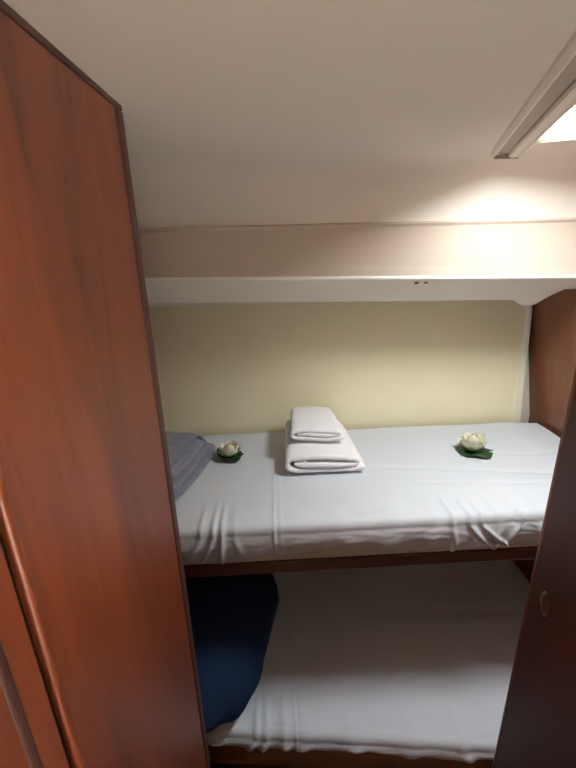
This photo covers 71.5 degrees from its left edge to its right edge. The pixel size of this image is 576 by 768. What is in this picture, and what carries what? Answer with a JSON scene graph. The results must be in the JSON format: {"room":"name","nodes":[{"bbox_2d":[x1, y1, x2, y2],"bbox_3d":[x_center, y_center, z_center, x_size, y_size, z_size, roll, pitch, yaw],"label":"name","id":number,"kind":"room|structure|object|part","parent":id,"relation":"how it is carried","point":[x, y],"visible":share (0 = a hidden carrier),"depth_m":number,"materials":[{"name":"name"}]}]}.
{"room":"boat cabin","nodes":[
{"label":"boat cabin","id":0,"kind":"room"},
{"bbox_2d":[0,0,210,767],"bbox_3d":[-0.253,0.700,0.316,0.032,1.985,1.362,-2,18,0],"label":"wall","id":1,"kind":"structure","parent":0,"point":[89,530],"depth_m":0.51,"materials":[{"name":"brown wood"}]},
{"bbox_2d":[0,543,69,767],"bbox_3d":[-0.253,0.764,0.121,0.028,1.948,0.852,-2,18,0],"label":"door","id":2,"kind":"structure","parent":1,"relation":"in","point":[29,733],"depth_m":0.38,"materials":[{"name":"brown wood"}]},
{"bbox_3d":[-0.246,0.650,0.490,0.007,1.770,0.014,-2,18,0],"label":"moulding","id":3,"kind":"part","parent":2,"relation":"part of","materials":[{"name":"brown wood"}]},
{"bbox_2d":[0,533,71,767],"bbox_3d":[-0.266,0.636,0.535,0.017,1.970,0.014,-2,18,0],"label":"gap","id":4,"kind":"structure","parent":1,"relation":"attached to","point":[1,540],"depth_m":0.42,"materials":[{"name":"black"}]},
{"bbox_3d":[-0.279,-0.235,0.005,0.030,0.012,1.362,-2,18,0],"label":"trim","id":5,"kind":"part","parent":1,"relation":"part of","materials":[{"name":"brown wood"}]},
{"bbox_3d":[-0.259,0.496,0.951,0.032,1.972,0.027,-2,18,0],"label":"edge trim","id":6,"kind":"part","parent":1,"relation":"part of","materials":[{"name":"brown wood"}]},
{"bbox_2d":[210,763,284,767],"bbox_3d":[-0.047,1.574,0.897,2.619,0.050,2.610,-2,18,0],"label":"floor","id":7,"kind":"structure","parent":0,"point":[213,765],"depth_m":1.44,"materials":[{"name":"brown wood"}]},
{"bbox_2d":[208,745,492,767],"bbox_3d":[0.207,1.204,1.671,1.913,0.150,0.827,-2,18,-2],"label":"bunk base","id":8,"kind":"object","parent":7,"relation":"on","point":[225,754],"visible":0.02,"depth_m":1.39,"materials":[{"name":"brown wood"}]},
{"bbox_2d":[206,560,529,763],"bbox_3d":[0.199,1.087,1.611,1.895,0.106,0.866,-2,18,-2],"label":"mattress","id":9,"kind":"object","parent":8,"relation":"on","point":[415,661],"visible":0.52,"depth_m":1.52,"materials":[{"name":"white fabric"}]},
{"bbox_2d":[185,573,278,733],"bbox_3d":[-0.324,0.939,1.556,0.578,0.229,0.823,-2,18,0],"label":"pillow","id":10,"kind":"object","parent":9,"relation":"on","point":[232,616],"visible":0.41,"depth_m":1.42,"materials":[{"name":"blue fabric"}]},
{"bbox_2d":[492,367,575,767],"bbox_3d":[0.462,0.626,0.520,0.032,1.900,0.623,0,18,4],"label":"door","id":11,"kind":"structure","parent":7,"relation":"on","point":[538,726],"depth_m":0.70,"materials":[{"name":"brown wood"}]},
{"bbox_2d":[3,0,575,227],"bbox_3d":[-0.021,-0.202,0.132,2.769,0.160,2.278,-2,18,0],"label":"ceiling","id":12,"kind":"structure","parent":0,"point":[235,112],"depth_m":0.65,"materials":[{"name":"white paint"}]},
{"bbox_2d":[138,217,575,277],"bbox_3d":[-0.140,-0.388,1.220,2.519,0.179,0.050,-2,18,-2],"label":"fascia","id":13,"kind":"object","parent":12,"relation":"attached to","point":[517,246],"visible":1,"depth_m":1.21,"materials":[{"name":"beige paint"}]},
{"bbox_2d":[490,30,575,158],"bbox_3d":[0.627,-0.483,0.596,0.476,0.082,0.864,4,19,17],"label":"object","id":14,"kind":"structure","parent":12,"relation":"attached to","point":[548,114],"depth_m":0.72,"materials":[{"name":"beige"}]},
{"bbox_2d":[148,300,532,435],"bbox_3d":[0.168,0.376,1.865,1.918,1.560,0.044,-2,18,-2],"label":"wall","id":15,"kind":"structure","parent":0,"point":[223,368],"depth_m":1.71,"materials":[{"name":"beige paint"}]},
{"bbox_2d":[520,347,529,422],"bbox_3d":[-0.088,0.182,1.836,2.619,2.000,0.044,-2,18,-2],"label":"wall","id":16,"kind":"structure","parent":0,"point":[525,413],"depth_m":1.83,"materials":[{"name":"beige"}]},
{"bbox_2d":[512,289,575,581],"bbox_3d":[1.089,0.446,0.977,0.206,1.980,1.855,-2,18,-2],"label":"wall","id":17,"kind":"structure","parent":0,"point":[552,340],"depth_m":1.62,"materials":[{"name":"brown wood"}]},
{"bbox_3d":[-0.806,0.356,1.405,0.030,1.980,0.855,-2,18,0],"label":"wall","id":18,"kind":"structure","parent":0,"visible":0},
{"bbox_2d":[145,275,575,304],"bbox_3d":[-0.141,-0.313,1.355,2.519,0.178,0.268,-2,18,-2],"label":"ledge","id":19,"kind":"object","parent":18,"relation":"attached to","point":[523,289],"visible":0.73,"depth_m":1.31,"materials":[{"name":"white paint"}]},
{"bbox_2d":[184,546,537,577],"bbox_3d":[0.183,0.465,1.532,1.913,0.060,0.622,-2,18,-2],"label":"bunk base","id":20,"kind":"object","parent":18,"relation":"attached to","point":[514,553],"visible":0.07,"depth_m":1.24,"materials":[{"name":"brown wood"}]},
{"bbox_2d":[175,422,559,564],"bbox_3d":[0.175,0.370,1.474,1.895,0.156,0.672,-2,18,-2],"label":"mattress","id":21,"kind":"object","parent":20,"relation":"on","point":[415,492],"visible":0.67,"depth_m":1.26,"materials":[{"name":"white fabric"}]},
{"bbox_2d":[166,431,214,498],"bbox_3d":[-0.500,0.271,1.435,0.387,0.095,0.398,2,19,9],"label":"pillow","id":22,"kind":"object","parent":21,"relation":"on","point":[190,453],"visible":0.15,"depth_m":1.44,"materials":[{"name":"grey fabric"}]},
{"bbox_2d":[217,440,243,461],"bbox_3d":[-0.222,0.253,1.526,0.100,0.061,0.095,-2,18,0],"label":"water lily","id":23,"kind":"object","parent":21,"relation":"on","point":[227,451],"visible":1,"depth_m":1.52,"materials":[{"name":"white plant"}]},
{"bbox_2d":[285,420,365,472],"bbox_3d":[0.123,0.225,1.542,0.283,0.079,0.340,-2,18,-2],"label":"bath towel","id":24,"kind":"object","parent":21,"relation":"on","point":[338,455],"visible":0.7,"depth_m":1.40,"materials":[{"name":"white fabric"}]},
{"bbox_2d":[290,406,344,440],"bbox_3d":[0.104,0.145,1.546,0.200,0.056,0.240,-2,18,-1],"label":"bath towel","id":25,"kind":"object","parent":24,"relation":"on","point":[307,423],"visible":1,"depth_m":1.46,"materials":[{"name":"white fabric"}]},
{"bbox_2d":[455,430,492,458],"bbox_3d":[0.712,0.224,1.520,0.135,0.070,0.117,3,19,14],"label":"water lily","id":26,"kind":"object","parent":21,"relation":"on","point":[473,444],"visible":1,"depth_m":1.51,"materials":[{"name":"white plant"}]}
]}

